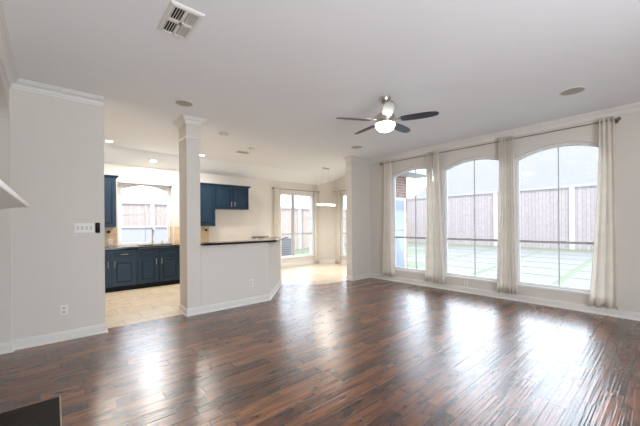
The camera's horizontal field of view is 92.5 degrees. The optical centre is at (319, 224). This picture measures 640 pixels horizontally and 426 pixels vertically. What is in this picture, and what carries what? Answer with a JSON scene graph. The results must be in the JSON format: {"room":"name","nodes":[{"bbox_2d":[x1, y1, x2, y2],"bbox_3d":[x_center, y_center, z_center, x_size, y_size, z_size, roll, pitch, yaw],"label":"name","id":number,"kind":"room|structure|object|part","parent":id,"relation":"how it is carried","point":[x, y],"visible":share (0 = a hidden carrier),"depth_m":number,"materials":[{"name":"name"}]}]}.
{"room":"living room","nodes":[
{"label":"living room","id":0,"kind":"room"},
{"bbox_2d":[0,61,10,342],"bbox_3d":[-1.288,-0.122,0.492,0.580,2.993,7.131,0,0,-41],"label":"wall","id":1,"kind":"structure","parent":0,"point":[5,244],"depth_m":3.31,"materials":[{"name":"beige paint"}]},
{"bbox_2d":[0,0,103,106],"bbox_3d":[-0.807,-1.570,1.019,0.853,0.104,6.981,0,0,-41],"label":"trim","id":2,"kind":"structure","parent":1,"relation":"attached to","point":[7,59],"depth_m":3.41,"materials":[{"name":"white paint"}]},
{"bbox_2d":[9,88,104,339],"bbox_3d":[-3.416,-0.105,3.465,1.595,2.993,0.150,0,0,-41],"label":"wall","id":3,"kind":"structure","parent":0,"point":[57,144],"depth_m":3.62,"materials":[{"name":"beige paint"}]},
{"bbox_2d":[0,322,107,354],"bbox_3d":[-3.304,1.334,3.486,1.482,0.113,0.179,0,0,-44],"label":"baseboard","id":4,"kind":"structure","parent":3,"relation":"attached to","point":[18,344],"depth_m":3.58,"materials":[{"name":"white paint"}]},
{"bbox_2d":[60,305,67,314],"bbox_3d":[-3.060,1.026,3.662,0.072,0.116,0.009,0,0,-41],"label":"wall outlet","id":5,"kind":"object","parent":3,"relation":"attached to","point":[64,308],"visible":1,"depth_m":3.66,"materials":[{"name":"white plastic"}]},
{"bbox_2d":[75,223,93,232],"bbox_3d":[-2.915,0.046,3.793,0.190,0.120,0.011,0,0,-41],"label":"light switch","id":6,"kind":"object","parent":3,"relation":"attached to","point":[79,227],"visible":1,"depth_m":3.79,"materials":[{"name":"white plastic"}]},
{"bbox_2d":[95,223,99,232],"bbox_3d":[-2.812,0.045,3.876,0.048,0.130,0.021,0,0,-41],"label":"remote","id":7,"kind":"object","parent":3,"relation":"attached to","point":[97,225],"visible":1,"depth_m":3.87,"materials":[{"name":"black plastic"}]},
{"bbox_2d":[172,114,206,308],"bbox_3d":[-2.041,-0.116,4.801,0.362,2.993,0.518,0,0,-41],"label":"column","id":8,"kind":"structure","parent":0,"point":[188,126],"depth_m":4.67,"materials":[{"name":"beige paint"}]},
{"bbox_2d":[104,163,316,262],"bbox_3d":[-3.266,-0.132,8.294,8.160,3.043,0.300,0,0,-41],"label":"wall","id":9,"kind":"structure","parent":0,"point":[230,225],"depth_m":8.80,"materials":[{"name":"beige paint"}]},
{"bbox_2d":[105,227,116,245],"bbox_3d":[-5.339,0.281,6.281,1.985,0.421,0.012,0,0,-41],"label":"backsplash","id":10,"kind":"structure","parent":9,"relation":"attached to","point":[112,235],"depth_m":6.86,"materials":[{"name":"tile"}]},
{"bbox_2d":[104,174,118,226],"bbox_3d":[-4.863,-0.493,6.462,1.014,1.120,0.362,0,0,-41],"label":"upper cabinet","id":11,"kind":"object","parent":9,"relation":"attached to","point":[109,180],"visible":0.16,"depth_m":6.58,"materials":[{"name":"blue paint"}]},
{"bbox_3d":[-4.868,-1.026,6.464,1.014,0.055,0.358,0,0,-41],"label":"cabinet crown","id":12,"kind":"part","parent":11,"relation":"part of","materials":[{"name":"blue paint"}]},
{"bbox_2d":[117,183,169,244],"bbox_3d":[-4.299,-0.232,7.501,1.162,1.460,0.060,0,0,-41],"label":"window","id":13,"kind":"structure","parent":9,"relation":"in","point":[121,186],"depth_m":7.50,"materials":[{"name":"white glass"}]},
{"bbox_3d":[-4.285,-0.232,7.514,1.020,0.040,0.030,0,0,-41],"label":"check rail","id":14,"kind":"part","parent":13,"relation":"part of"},
{"bbox_2d":[170,226,172,242],"bbox_3d":[-3.775,0.267,7.781,0.010,0.426,0.200,0,0,-41],"label":"backsplash reveal","id":15,"kind":"structure","parent":9,"relation":"attached to","point":[171,227],"depth_m":7.75,"materials":[{"name":"tile"}]},
{"bbox_2d":[174,226,208,242],"bbox_3d":[-3.341,0.263,8.018,0.880,0.426,0.012,0,0,-41],"label":"backsplash","id":16,"kind":"structure","parent":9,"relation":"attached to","point":[204,234],"depth_m":8.17,"materials":[{"name":"tile"}]},
{"bbox_2d":[200,182,215,225],"bbox_3d":[-3.078,-0.509,8.016,0.587,1.115,0.362,0,0,-41],"label":"upper cabinet","id":17,"kind":"object","parent":9,"relation":"attached to","point":[207,190],"visible":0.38,"depth_m":7.96,"materials":[{"name":"blue paint"}]},
{"bbox_3d":[-3.083,-1.039,8.017,0.587,0.055,0.358,0,0,-41],"label":"cabinet crown","id":18,"kind":"part","parent":17,"relation":"part of","materials":[{"name":"blue paint"}]},
{"bbox_2d":[215,184,249,209],"bbox_3d":[-2.470,-0.744,8.546,1.025,0.655,0.362,0,0,-41],"label":"upper cabinet","id":19,"kind":"object","parent":9,"relation":"attached to","point":[228,197],"visible":1,"depth_m":8.40,"materials":[{"name":"blue paint"}]},
{"bbox_3d":[-2.580,-0.716,8.270,0.460,0.578,0.020,0,0,-41],"label":"door","id":20,"kind":"part","parent":19,"relation":"part of","materials":[{"name":"blue paint"}]},
{"bbox_3d":[-2.473,-1.044,8.547,1.025,0.055,0.358,0,0,-41],"label":"cabinet crown","id":21,"kind":"part","parent":19,"relation":"part of","materials":[{"name":"blue paint"}]},
{"bbox_3d":[-2.220,-0.719,8.584,0.465,0.578,0.020,0,0,-41],"label":"door","id":22,"kind":"part","parent":19,"relation":"part of","materials":[{"name":"blue paint"}]},
{"bbox_2d":[281,193,314,258],"bbox_3d":[-0.780,0.048,10.322,1.490,2.125,0.160,0,0,-41],"label":"window","id":23,"kind":"structure","parent":9,"relation":"in","point":[292,233],"depth_m":10.32,"materials":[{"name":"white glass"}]},
{"bbox_3d":[-0.808,0.326,10.355,1.390,0.050,0.030,0,0,-41],"label":"check rail","id":24,"kind":"part","parent":23,"relation":"part of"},
{"bbox_3d":[-0.749,1.099,10.295,1.490,0.024,0.090,0,0,-41],"label":"sill","id":25,"kind":"part","parent":23,"relation":"part of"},
{"bbox_2d":[282,260,346,266],"bbox_3d":[0.068,1.308,9.894,4.390,0.113,1.902,0,0,2],"label":"baseboard","id":26,"kind":"structure","parent":9,"relation":"attached to","point":[309,261],"depth_m":10.48,"materials":[{"name":"white paint"}]},
{"bbox_3d":[-0.776,-1.129,10.192,1.958,0.052,0.113,0,0,-41],"label":"pole","id":27,"kind":"object","parent":9,"relation":"attached to","visible":0},
{"bbox_2d":[274,187,281,266],"bbox_3d":[-1.334,0.096,9.659,0.266,2.522,0.072,0,0,-41],"label":"curtain","id":28,"kind":"object","parent":27,"relation":"hanging from","point":[277,192],"visible":0.77,"depth_m":9.64,"materials":[{"name":"beige fabric"}]},
{"bbox_2d":[315,191,318,262],"bbox_3d":[-0.112,0.087,10.721,0.183,2.522,0.073,0,0,-41],"label":"curtain","id":29,"kind":"object","parent":27,"relation":"hanging from","point":[316,192],"visible":0.98,"depth_m":10.70,"materials":[{"name":"beige fabric"}]},
{"bbox_2d":[104,145,339,184],"bbox_3d":[-2.862,-1.536,8.190,8.950,0.541,1.100,0,0,-41],"label":"ceiling","id":30,"kind":"structure","parent":0,"point":[112,154],"depth_m":8.04,"materials":[{"name":"white paint"}]},
{"bbox_2d":[105,263,346,328],"bbox_3d":[-1.876,1.439,7.159,8.650,0.120,3.420,0,0,-41],"label":"floor tile","id":31,"kind":"structure","parent":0,"point":[126,307],"depth_m":5.90,"materials":[{"name":"tile"}]},
{"bbox_2d":[105,250,110,292],"bbox_3d":[-4.822,0.972,6.237,0.860,0.860,0.742,0,0,-41],"label":"base cabinet","id":32,"kind":"object","parent":31,"relation":"on","point":[107,252],"visible":0.19,"depth_m":6.24,"materials":[{"name":"blue paint"}]},
{"bbox_3d":[-4.449,0.631,6.132,0.408,0.155,0.020,0,0,-41],"label":"drawer","id":33,"kind":"part","parent":32,"relation":"part of","materials":[{"name":"blue paint"}]},
{"bbox_3d":[-4.447,1.011,6.132,0.408,0.545,0.020,0,0,-41],"label":"door","id":34,"kind":"part","parent":32,"relation":"part of","materials":[{"name":"blue paint"}]},
{"bbox_2d":[111,249,136,291],"bbox_3d":[-4.322,0.968,6.672,0.465,0.860,0.742,0,0,-41],"label":"base cabinet","id":35,"kind":"object","parent":31,"relation":"on","point":[123,261],"visible":0.98,"depth_m":6.42,"materials":[{"name":"blue paint"}]},
{"bbox_3d":[-4.107,0.629,6.430,0.425,0.155,0.020,0,0,-41],"label":"drawer","id":36,"kind":"part","parent":35,"relation":"part of","materials":[{"name":"blue paint"}]},
{"bbox_3d":[-4.104,1.009,6.430,0.425,0.545,0.020,0,0,-41],"label":"door","id":37,"kind":"part","parent":35,"relation":"part of","materials":[{"name":"blue paint"}]},
{"bbox_2d":[136,246,179,288],"bbox_3d":[-3.801,0.964,7.125,0.915,0.860,0.742,0,0,-41],"label":"base cabinet","id":38,"kind":"object","parent":31,"relation":"on","point":[155,266],"visible":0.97,"depth_m":6.87,"materials":[{"name":"blue paint"}]},
{"bbox_2d":[105,243,179,249],"bbox_3d":[-4.370,0.591,6.781,2.260,0.214,0.925,0,0,-41],"label":"countertop","id":39,"kind":"structure","parent":38,"relation":"on","point":[159,245],"depth_m":6.80,"materials":[{"name":"black stone"}]},
{"bbox_2d":[151,228,156,244],"bbox_3d":[-3.907,0.282,7.246,0.129,0.398,0.191,0,0,-41],"label":"faucet","id":40,"kind":"object","parent":39,"relation":"on","point":[153,231],"visible":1,"depth_m":7.26,"materials":[{"name":"silver metal"}]},
{"bbox_3d":[-3.769,1.006,6.722,0.385,0.545,0.020,0,0,-41],"label":"door","id":41,"kind":"part","parent":38,"relation":"part of","materials":[{"name":"blue paint"}]},
{"bbox_3d":[-3.442,1.004,7.006,0.410,0.545,0.020,0,0,-41],"label":"door","id":42,"kind":"part","parent":38,"relation":"part of","materials":[{"name":"blue paint"}]},
{"bbox_2d":[201,241,280,305],"bbox_3d":[-1.183,0.850,5.777,0.670,1.048,2.430,0,0,23],"label":"wall","id":43,"kind":"structure","parent":0,"point":[226,270],"depth_m":5.13,"materials":[{"name":"beige paint"}]},
{"bbox_2d":[178,280,281,316],"bbox_3d":[-1.264,1.318,5.662,0.785,0.113,2.642,0,0,33],"label":"baseboard","id":44,"kind":"structure","parent":43,"relation":"attached to","point":[183,310],"depth_m":5.00,"materials":[{"name":"white paint"}]},
{"bbox_2d":[201,236,287,245],"bbox_3d":[-1.143,0.307,5.921,0.903,0.035,2.794,0,0,22],"label":"countertop","id":45,"kind":"structure","parent":43,"relation":"on","point":[276,238],"depth_m":5.22,"materials":[{"name":"black stone"}]},
{"bbox_2d":[252,236,268,239],"bbox_3d":[-1.776,0.422,9.188,0.455,0.112,0.300,0,0,-41],"label":"wall ledge","id":46,"kind":"object","parent":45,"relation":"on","point":[254,237],"visible":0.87,"depth_m":9.15,"materials":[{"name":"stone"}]},
{"bbox_2d":[0,278,639,425],"bbox_3d":[0.756,1.419,3.008,7.173,0.120,8.160,0,0,-41],"label":"floor","id":47,"kind":"structure","parent":0,"point":[368,351],"depth_m":2.95,"materials":[{"name":"brown wood"}]},
{"bbox_2d":[0,180,61,425],"bbox_3d":[-1.692,0.606,1.705,0.394,1.543,1.920,0,0,-41],"label":"fireplace","id":48,"kind":"object","parent":47,"relation":"on","point":[48,412],"visible":1,"depth_m":2.16,"materials":[{"name":"white paint"}]},
{"bbox_2d":[0,180,28,209],"bbox_3d":[-1.767,-0.128,1.645,0.210,0.073,1.920,0,0,-41],"label":"mantel shelf","id":49,"kind":"object","parent":48,"relation":"attached to","point":[8,198],"depth_m":1.72,"materials":[{"name":"white paint"}]},
{"bbox_2d":[1,0,639,176],"bbox_3d":[0.780,-1.709,4.003,8.950,0.150,10.000,0,0,-41],"label":"ceiling","id":50,"kind":"structure","parent":0,"point":[276,76],"depth_m":3.16,"materials":[{"name":"white paint"}]},
{"bbox_2d":[156,0,204,39],"bbox_3d":[-1.120,-1.611,2.450,0.244,0.018,0.424,0,0,-41],"label":"ceiling vent","id":51,"kind":"object","parent":50,"relation":"in","point":[178,20],"visible":1,"depth_m":2.42,"materials":[{"name":"metal"}]},
{"bbox_2d":[174,99,192,106],"bbox_3d":[-1.811,-1.610,4.079,0.230,0.009,0.230,0,0,-41],"label":"ceiling speaker","id":52,"kind":"object","parent":50,"relation":"attached to","point":[185,103],"visible":1,"depth_m":4.08,"materials":[{"name":"white paint"}]},
{"bbox_2d":[176,101,191,105],"bbox_3d":[-1.811,-1.610,4.079,0.204,0.008,0.204,0,0,-41],"label":"grille","id":53,"kind":"object","parent":52,"relation":"attached to","point":[181,103],"depth_m":4.08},
{"bbox_2d":[219,132,228,135],"bbox_3d":[-1.699,-1.594,5.424,0.170,0.043,0.170,0,0,-41],"label":"smoke detector","id":54,"kind":"object","parent":50,"relation":"attached to","point":[220,133],"visible":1,"depth_m":5.38,"materials":[{"name":"plastic"}]},
{"bbox_2d":[235,150,251,153],"bbox_3d":[-1.721,-1.608,6.850,0.320,0.014,0.200,0,0,-41],"label":"ceiling vent","id":55,"kind":"object","parent":50,"relation":"in","point":[237,151],"visible":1,"depth_m":6.85,"materials":[{"name":"white paint"}]},
{"bbox_2d":[317,168,334,205],"bbox_3d":[0.178,-1.087,8.878,0.680,1.085,0.060,0,0,-41],"label":"pendant light","id":56,"kind":"object","parent":50,"relation":"hanging from","point":[326,204],"visible":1,"depth_m":8.85,"materials":[{"name":"silver metal"}]},
{"bbox_2d":[336,96,438,133],"bbox_3d":[0.860,-1.415,4.007,1.220,0.439,1.239,0,0,-41],"label":"ceiling fan","id":57,"kind":"object","parent":50,"relation":"hanging from","point":[385,120],"visible":1,"depth_m":3.87,"materials":[{"name":"silver metal"}]},
{"bbox_3d":[0.426,-1.333,3.886,0.452,0.034,0.130,0,0,-11],"label":"blade","id":58,"kind":"part","parent":57,"relation":"part of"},
{"bbox_3d":[0.637,-1.335,4.340,0.130,0.034,0.452,0,0,-29],"label":"blade","id":59,"kind":"part","parent":57,"relation":"part of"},
{"bbox_3d":[0.844,-1.246,3.967,0.252,0.101,0.252,0,0,-41],"label":"lamp shade","id":60,"kind":"part","parent":57,"relation":"part of","materials":[{"name":"white"}]},
{"bbox_3d":[0.792,-1.336,3.545,0.130,0.034,0.452,0,0,7],"label":"blade","id":61,"kind":"part","parent":57,"relation":"part of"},
{"bbox_3d":[1.134,-1.339,4.279,0.130,0.034,0.452,0,0,43],"label":"blade","id":62,"kind":"part","parent":57,"relation":"part of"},
{"bbox_3d":[1.230,-1.339,3.787,0.452,0.034,0.130,0,0,25],"label":"blade","id":63,"kind":"part","parent":57,"relation":"part of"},
{"bbox_2d":[559,86,585,95],"bbox_3d":[3.125,-1.647,3.799,0.260,0.009,0.260,0,0,-41],"label":"ceiling speaker","id":64,"kind":"object","parent":50,"relation":"attached to","point":[574,90],"visible":1,"depth_m":3.79,"materials":[{"name":"white paint"}]},
{"bbox_2d":[317,181,334,259],"bbox_3d":[0.218,-0.158,10.929,0.898,3.043,0.205,0,0,3],"label":"wall","id":65,"kind":"structure","parent":0,"point":[326,213],"depth_m":10.83,"materials":[{"name":"beige paint"}]},
{"bbox_2d":[335,176,346,260],"bbox_3d":[1.441,-0.142,9.899,0.170,2.993,2.555,0,0,-41],"label":"wall","id":66,"kind":"structure","parent":0,"point":[340,183],"depth_m":10.61,"materials":[{"name":"beige paint"}]},
{"bbox_2d":[340,194,346,256],"bbox_3d":[1.159,0.034,10.172,0.160,2.125,1.230,0,0,-41],"label":"window","id":67,"kind":"structure","parent":66,"relation":"in","point":[343,218],"depth_m":10.62,"materials":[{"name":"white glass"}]},
{"bbox_3d":[1.069,-1.143,10.102,0.114,0.052,1.707,0,0,-41],"label":"pole","id":68,"kind":"object","parent":66,"relation":"attached to","visible":0},
{"bbox_2d":[335,190,339,262],"bbox_3d":[0.592,0.082,10.611,0.074,2.522,0.237,0,0,-41],"label":"curtain","id":69,"kind":"object","parent":68,"relation":"hanging from","point":[337,194],"visible":1,"depth_m":10.57,"materials":[{"name":"beige fabric"}]},
{"bbox_2d":[346,161,370,275],"bbox_3d":[0.963,-0.139,7.667,0.690,2.993,0.186,0,0,-41],"label":"wall","id":70,"kind":"structure","parent":0,"point":[358,180],"depth_m":7.52,"materials":[{"name":"beige paint"}]},
{"bbox_2d":[396,176,407,267],"bbox_3d":[1.939,-0.075,8.392,1.397,3.050,0.120,0,0,-41],"label":"brick wall","id":71,"kind":"structure","parent":0,"point":[401,182],"depth_m":8.69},
{"bbox_2d":[396,198,405,266],"bbox_3d":[2.081,0.299,8.414,0.940,2.060,0.030,0,0,-41],"label":"window","id":72,"kind":"structure","parent":71,"relation":"in","point":[400,202],"depth_m":8.57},
{"bbox_2d":[400,169,425,178],"bbox_3d":[2.342,-1.478,8.342,1.900,0.250,0.600,0,0,-41],"label":"roof eave","id":73,"kind":"object","parent":71,"relation":"attached to","point":[420,173],"visible":0.14,"depth_m":8.36},
{"bbox_2d":[370,111,639,311],"bbox_3d":[3.720,-0.160,5.151,0.170,2.993,7.589,0,0,-41],"label":"wall","id":74,"kind":"structure","parent":0,"point":[627,131],"depth_m":4.75,"materials":[{"name":"beige paint"}]},
{"bbox_2d":[392,167,432,273],"bbox_3d":[2.145,-0.099,6.923,0.142,2.375,1.200,0,0,-41],"label":"window","id":75,"kind":"structure","parent":74,"relation":"in","point":[413,270],"depth_m":7.16,"materials":[{"name":"white plastic"}]},
{"bbox_3d":[2.142,1.072,6.913,0.112,0.034,1.200,0,0,-41],"label":"sill","id":76,"kind":"part","parent":75,"relation":"part of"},
{"bbox_3d":[2.179,0.306,6.949,0.030,0.040,1.110,0,0,-41],"label":"check rail","id":77,"kind":"part","parent":75,"relation":"part of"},
{"bbox_2d":[444,157,498,282],"bbox_3d":[2.990,-0.105,5.951,0.142,2.375,1.205,0,0,-41],"label":"window","id":78,"kind":"structure","parent":74,"relation":"in","point":[447,274],"depth_m":6.17,"materials":[{"name":"white plastic"}]},
{"bbox_3d":[2.987,1.065,5.941,0.112,0.034,1.205,0,0,-41],"label":"sill","id":79,"kind":"part","parent":78,"relation":"part of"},
{"bbox_3d":[3.024,0.300,5.978,0.030,0.040,1.115,0,0,-41],"label":"check rail","id":80,"kind":"part","parent":78,"relation":"part of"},
{"bbox_2d":[343,102,639,163],"bbox_3d":[1.156,-1.585,3.034,6.461,0.104,7.445,0,0,-41],"label":"trim","id":81,"kind":"structure","parent":74,"relation":"attached to","point":[635,107],"depth_m":5.32,"materials":[{"name":"white paint"}]},
{"bbox_2d":[346,273,639,320],"bbox_3d":[3.345,1.283,4.919,0.717,0.113,7.445,0,0,-41],"label":"baseboard","id":82,"kind":"structure","parent":74,"relation":"attached to","point":[631,315],"depth_m":5.35,"materials":[{"name":"white paint"}]},
{"bbox_2d":[380,117,620,164],"bbox_3d":[2.867,-1.472,5.896,0.124,0.070,4.202,0,0,-41],"label":"pole","id":83,"kind":"object","parent":74,"relation":"attached to","point":[617,119],"visible":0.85,"depth_m":5.07,"materials":[{"name":"brown metal"}]},
{"bbox_2d":[383,160,394,276],"bbox_3d":[1.622,-0.144,7.285,0.090,2.747,0.352,0,0,-41],"label":"curtain","id":84,"kind":"object","parent":83,"relation":"hanging from","point":[388,225],"visible":1,"depth_m":7.28,"materials":[{"name":"beige fabric"}]},
{"bbox_2d":[425,152,434,282],"bbox_3d":[2.322,-0.149,6.489,0.087,2.747,0.218,0,0,-41],"label":"curtain","id":85,"kind":"object","parent":83,"relation":"hanging from","point":[430,257],"visible":0.98,"depth_m":6.47,"materials":[{"name":"beige fabric"}]},
{"bbox_2d":[433,150,445,283],"bbox_3d":[2.458,-0.150,6.329,0.088,2.747,0.261,0,0,-41],"label":"curtain","id":86,"kind":"object","parent":83,"relation":"hanging from","point":[438,239],"visible":1,"depth_m":6.33,"materials":[{"name":"beige fabric"}]},
{"bbox_2d":[497,137,505,292],"bbox_3d":[3.222,-0.156,5.452,0.088,2.747,0.172,0,0,-41],"label":"curtain","id":87,"kind":"object","parent":83,"relation":"hanging from","point":[501,252],"visible":1,"depth_m":5.43,"materials":[{"name":"beige fabric"}]},
{"bbox_2d":[506,136,516,294],"bbox_3d":[3.333,-0.157,5.329,0.085,2.747,0.163,0,0,-41],"label":"curtain","id":88,"kind":"object","parent":83,"relation":"hanging from","point":[511,273],"visible":1,"depth_m":5.33,"materials":[{"name":"beige fabric"}]},
{"bbox_2d":[589,115,617,310],"bbox_3d":[4.088,-0.163,4.436,0.087,2.747,0.316,0,0,-41],"label":"curtain","id":89,"kind":"object","parent":83,"relation":"hanging from","point":[603,286],"visible":1,"depth_m":4.41,"materials":[{"name":"beige fabric"}]},
{"bbox_2d":[515,142,598,294],"bbox_3d":[3.854,-0.112,4.957,0.142,2.375,1.200,0,0,-41],"label":"window","id":90,"kind":"structure","parent":74,"relation":"in","point":[575,290],"depth_m":5.12,"materials":[{"name":"white plastic"}]},
{"bbox_3d":[3.852,1.059,4.947,0.112,0.034,1.200,0,0,-41],"label":"sill","id":91,"kind":"part","parent":90,"relation":"part of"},
{"bbox_3d":[3.888,0.293,4.984,0.030,0.040,1.110,0,0,-41],"label":"check rail","id":92,"kind":"part","parent":90,"relation":"part of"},
{"label":"outside","id":93,"kind":"structure","parent":0,"visible":0},
{"bbox_2d":[295,242,592,284],"bbox_3d":[9.078,1.021,19.818,22.300,0.850,62.000,0,0,-41],"label":"lawn","id":94,"kind":"structure","parent":93,"point":[410,252],"depth_m":12.56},
{"bbox_2d":[407,257,425,262],"bbox_3d":[3.704,1.396,11.801,1.061,0.088,1.720,0,0,-41],"label":"paving slab","id":95,"kind":"object","parent":94,"relation":"on","point":[409,259],"visible":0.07,"depth_m":11.81,"materials":[{"name":"concrete"}]},
{"bbox_2d":[407,247,425,249],"bbox_3d":[5.191,1.254,15.574,1.061,0.088,1.720,0,0,-41],"label":"paving slab","id":96,"kind":"object","parent":94,"relation":"on","point":[418,248],"visible":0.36,"depth_m":15.70,"materials":[{"name":"concrete"}]},
{"bbox_2d":[408,254,458,258],"bbox_3d":[4.609,1.345,12.588,1.061,0.088,1.720,0,0,-41],"label":"paving slab","id":97,"kind":"object","parent":94,"relation":"on","point":[418,255],"visible":0.36,"depth_m":12.67,"materials":[{"name":"concrete"}]},
{"bbox_2d":[423,251,471,255],"bbox_3d":[5.514,1.295,13.376,1.061,0.088,1.720,0,0,-41],"label":"paving slab","id":98,"kind":"object","parent":94,"relation":"on","point":[449,253],"visible":0.36,"depth_m":13.07,"materials":[{"name":"concrete"}]},
{"bbox_2d":[417,266,482,274],"bbox_3d":[4.026,1.437,9.602,1.061,0.088,1.720,0,0,-41],"label":"paving slab","id":99,"kind":"object","parent":94,"relation":"on","point":[468,271],"visible":0.36,"depth_m":9.32,"materials":[{"name":"concrete"}]},
{"bbox_2d":[448,249,480,252],"bbox_3d":[6.419,1.245,14.163,1.061,0.088,1.720,0,0,-41],"label":"paving slab","id":100,"kind":"object","parent":94,"relation":"on","point":[449,250],"visible":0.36,"depth_m":13.97,"materials":[{"name":"concrete"}]},
{"bbox_2d":[450,246,491,249],"bbox_3d":[7.324,1.195,14.951,1.061,0.088,1.720,0,0,-41],"label":"paving slab","id":101,"kind":"object","parent":94,"relation":"on","point":[457,247],"visible":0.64,"depth_m":14.91,"materials":[{"name":"concrete"}]},
{"bbox_2d":[448,260,496,268],"bbox_3d":[4.931,1.386,10.390,1.061,0.088,1.720,0,0,-41],"label":"paving slab","id":102,"kind":"object","parent":94,"relation":"on","point":[450,263],"visible":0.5,"depth_m":10.23,"materials":[{"name":"concrete"}]},
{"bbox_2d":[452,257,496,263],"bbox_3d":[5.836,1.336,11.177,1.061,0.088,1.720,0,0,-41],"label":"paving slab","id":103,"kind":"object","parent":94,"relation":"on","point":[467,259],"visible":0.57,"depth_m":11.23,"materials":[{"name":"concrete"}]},
{"bbox_2d":[464,254,496,258],"bbox_3d":[6.741,1.286,11.965,1.061,0.088,1.720,0,0,-41],"label":"paving slab","id":104,"kind":"object","parent":94,"relation":"on","point":[472,255],"visible":0.43,"depth_m":12.18,"materials":[{"name":"concrete"}]},
{"bbox_2d":[407,183,596,249],"bbox_3d":[13.525,-0.308,10.375,0.150,2.840,29.900,0,0,-41],"label":"fence","id":105,"kind":"object","parent":94,"relation":"on","point":[577,203],"visible":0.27,"depth_m":14.45,"materials":[{"name":"brown wood"}]},
{"bbox_3d":[8.930,-0.213,15.588,0.058,2.720,0.180,0,0,-41],"label":"post","id":106,"kind":"part","parent":105,"relation":"part of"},
{"bbox_3d":[13.518,-1.673,10.378,0.140,0.110,29.900,0,0,-41],"label":"cap rail","id":107,"kind":"part","parent":105,"relation":"part of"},
{"bbox_3d":[10.931,-0.228,13.287,0.058,2.720,0.180,0,0,-41],"label":"post","id":108,"kind":"part","parent":105,"relation":"part of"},
{"bbox_2d":[478,251,531,255],"bbox_3d":[7.646,1.236,12.752,1.061,0.088,1.720,0,0,-41],"label":"paving slab","id":109,"kind":"object","parent":94,"relation":"on","point":[484,252],"visible":0.43,"depth_m":12.89,"materials":[{"name":"concrete"}]},
{"bbox_2d":[412,146,598,197],"bbox_3d":[28.043,-3.873,22.429,12.200,10.050,41.000,0,0,-41],"label":"sky","id":110,"kind":"structure","parent":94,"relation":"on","point":[577,164],"depth_m":29.46,"materials":[{"name":"grey"}]},
{"bbox_2d":[488,248,539,252],"bbox_3d":[8.551,1.185,13.540,1.061,0.088,1.720,0,0,-41],"label":"paving slab","id":111,"kind":"object","parent":94,"relation":"on","point":[496,249],"visible":0.43,"depth_m":13.27,"materials":[{"name":"concrete"}]},
{"bbox_2d":[476,270,560,283],"bbox_3d":[5.253,1.427,8.191,1.061,0.088,1.720,0,0,-41],"label":"paving slab","id":112,"kind":"object","parent":94,"relation":"on","point":[493,274],"visible":0.43,"depth_m":7.97,"materials":[{"name":"concrete"}]},
{"bbox_2d":[492,267,570,276],"bbox_3d":[6.158,1.377,8.979,1.061,0.088,1.720,0,0,-41],"label":"paving slab","id":113,"kind":"object","parent":94,"relation":"on","point":[539,271],"visible":0.57,"depth_m":8.70,"materials":[{"name":"concrete"}]},
{"bbox_2d":[521,261,578,270],"bbox_3d":[7.063,1.327,9.766,1.061,0.088,1.720,0,0,-41],"label":"paving slab","id":114,"kind":"object","parent":94,"relation":"on","point":[523,263],"visible":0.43,"depth_m":9.58,"materials":[{"name":"concrete"}]},
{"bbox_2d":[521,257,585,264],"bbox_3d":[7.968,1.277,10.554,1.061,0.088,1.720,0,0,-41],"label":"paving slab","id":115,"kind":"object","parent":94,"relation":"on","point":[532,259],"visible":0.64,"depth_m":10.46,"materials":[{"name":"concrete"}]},
{"bbox_2d":[528,254,591,260],"bbox_3d":[8.873,1.226,11.341,1.061,0.088,1.720,0,0,-41],"label":"paving slab","id":116,"kind":"object","parent":94,"relation":"on","point":[534,255],"visible":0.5,"depth_m":11.26,"materials":[{"name":"concrete"}]},
{"bbox_2d":[539,251,592,256],"bbox_3d":[9.778,1.176,12.129,1.061,0.088,1.720,0,0,-41],"label":"paving slab","id":117,"kind":"object","parent":94,"relation":"on","point":[542,252],"visible":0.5,"depth_m":12.09,"materials":[{"name":"concrete"}]},
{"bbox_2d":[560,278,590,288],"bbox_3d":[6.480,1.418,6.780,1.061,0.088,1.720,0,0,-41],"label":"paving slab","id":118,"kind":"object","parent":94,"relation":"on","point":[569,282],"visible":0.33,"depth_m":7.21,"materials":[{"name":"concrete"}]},
{"bbox_2d":[570,272,590,279],"bbox_3d":[7.385,1.368,7.568,1.061,0.088,1.720,0,0,-41],"label":"paving slab","id":119,"kind":"object","parent":94,"relation":"on","point":[579,275],"visible":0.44,"depth_m":8.03,"materials":[{"name":"concrete"}]},
{"bbox_2d":[580,266,591,271],"bbox_3d":[8.290,1.317,8.355,1.061,0.088,1.720,0,0,-41],"label":"paving slab","id":120,"kind":"object","parent":94,"relation":"on","point":[587,268],"visible":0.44,"depth_m":8.83,"materials":[{"name":"concrete"}]},
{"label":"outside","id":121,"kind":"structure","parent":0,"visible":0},
{"bbox_3d":[-17.171,1.676,17.240,20.700,0.140,31.430,0,0,-41],"label":"yard","id":122,"kind":"structure","parent":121,"visible":0},
{"bbox_2d":[122,226,166,242],"bbox_3d":[-5.731,0.809,10.252,4.500,1.520,0.280,0,0,-41],"label":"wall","id":123,"kind":"structure","parent":122,"relation":"on","point":[130,234],"depth_m":10.04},
{"bbox_2d":[121,201,345,248],"bbox_3d":[-3.911,0.315,15.165,30.000,2.480,0.160,0,0,-41],"label":"fence","id":124,"kind":"object","parent":122,"relation":"on","point":[127,207],"visible":0.14,"depth_m":12.85,"materials":[{"name":"brown wood"}]},
{"bbox_3d":[-6.861,0.392,12.538,0.160,2.370,0.068,0,0,-41],"label":"post","id":125,"kind":"part","parent":124,"relation":"part of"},
{"bbox_3d":[-3.926,-0.875,15.172,30.000,0.100,0.140,0,0,-41],"label":"cap rail","id":126,"kind":"part","parent":124,"relation":"part of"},
{"bbox_3d":[-1.164,0.349,17.493,0.160,2.370,0.068,0,0,-41],"label":"post","id":127,"kind":"part","parent":124,"relation":"part of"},
{"bbox_2d":[281,238,290,255],"bbox_3d":[-1.594,1.002,12.126,1.000,1.030,1.000,0,0,-41],"label":"air conditioner","id":128,"kind":"object","parent":122,"relation":"on","point":[286,243],"visible":0.09,"depth_m":11.83,"materials":[{"name":"grey metal"}]}
]}

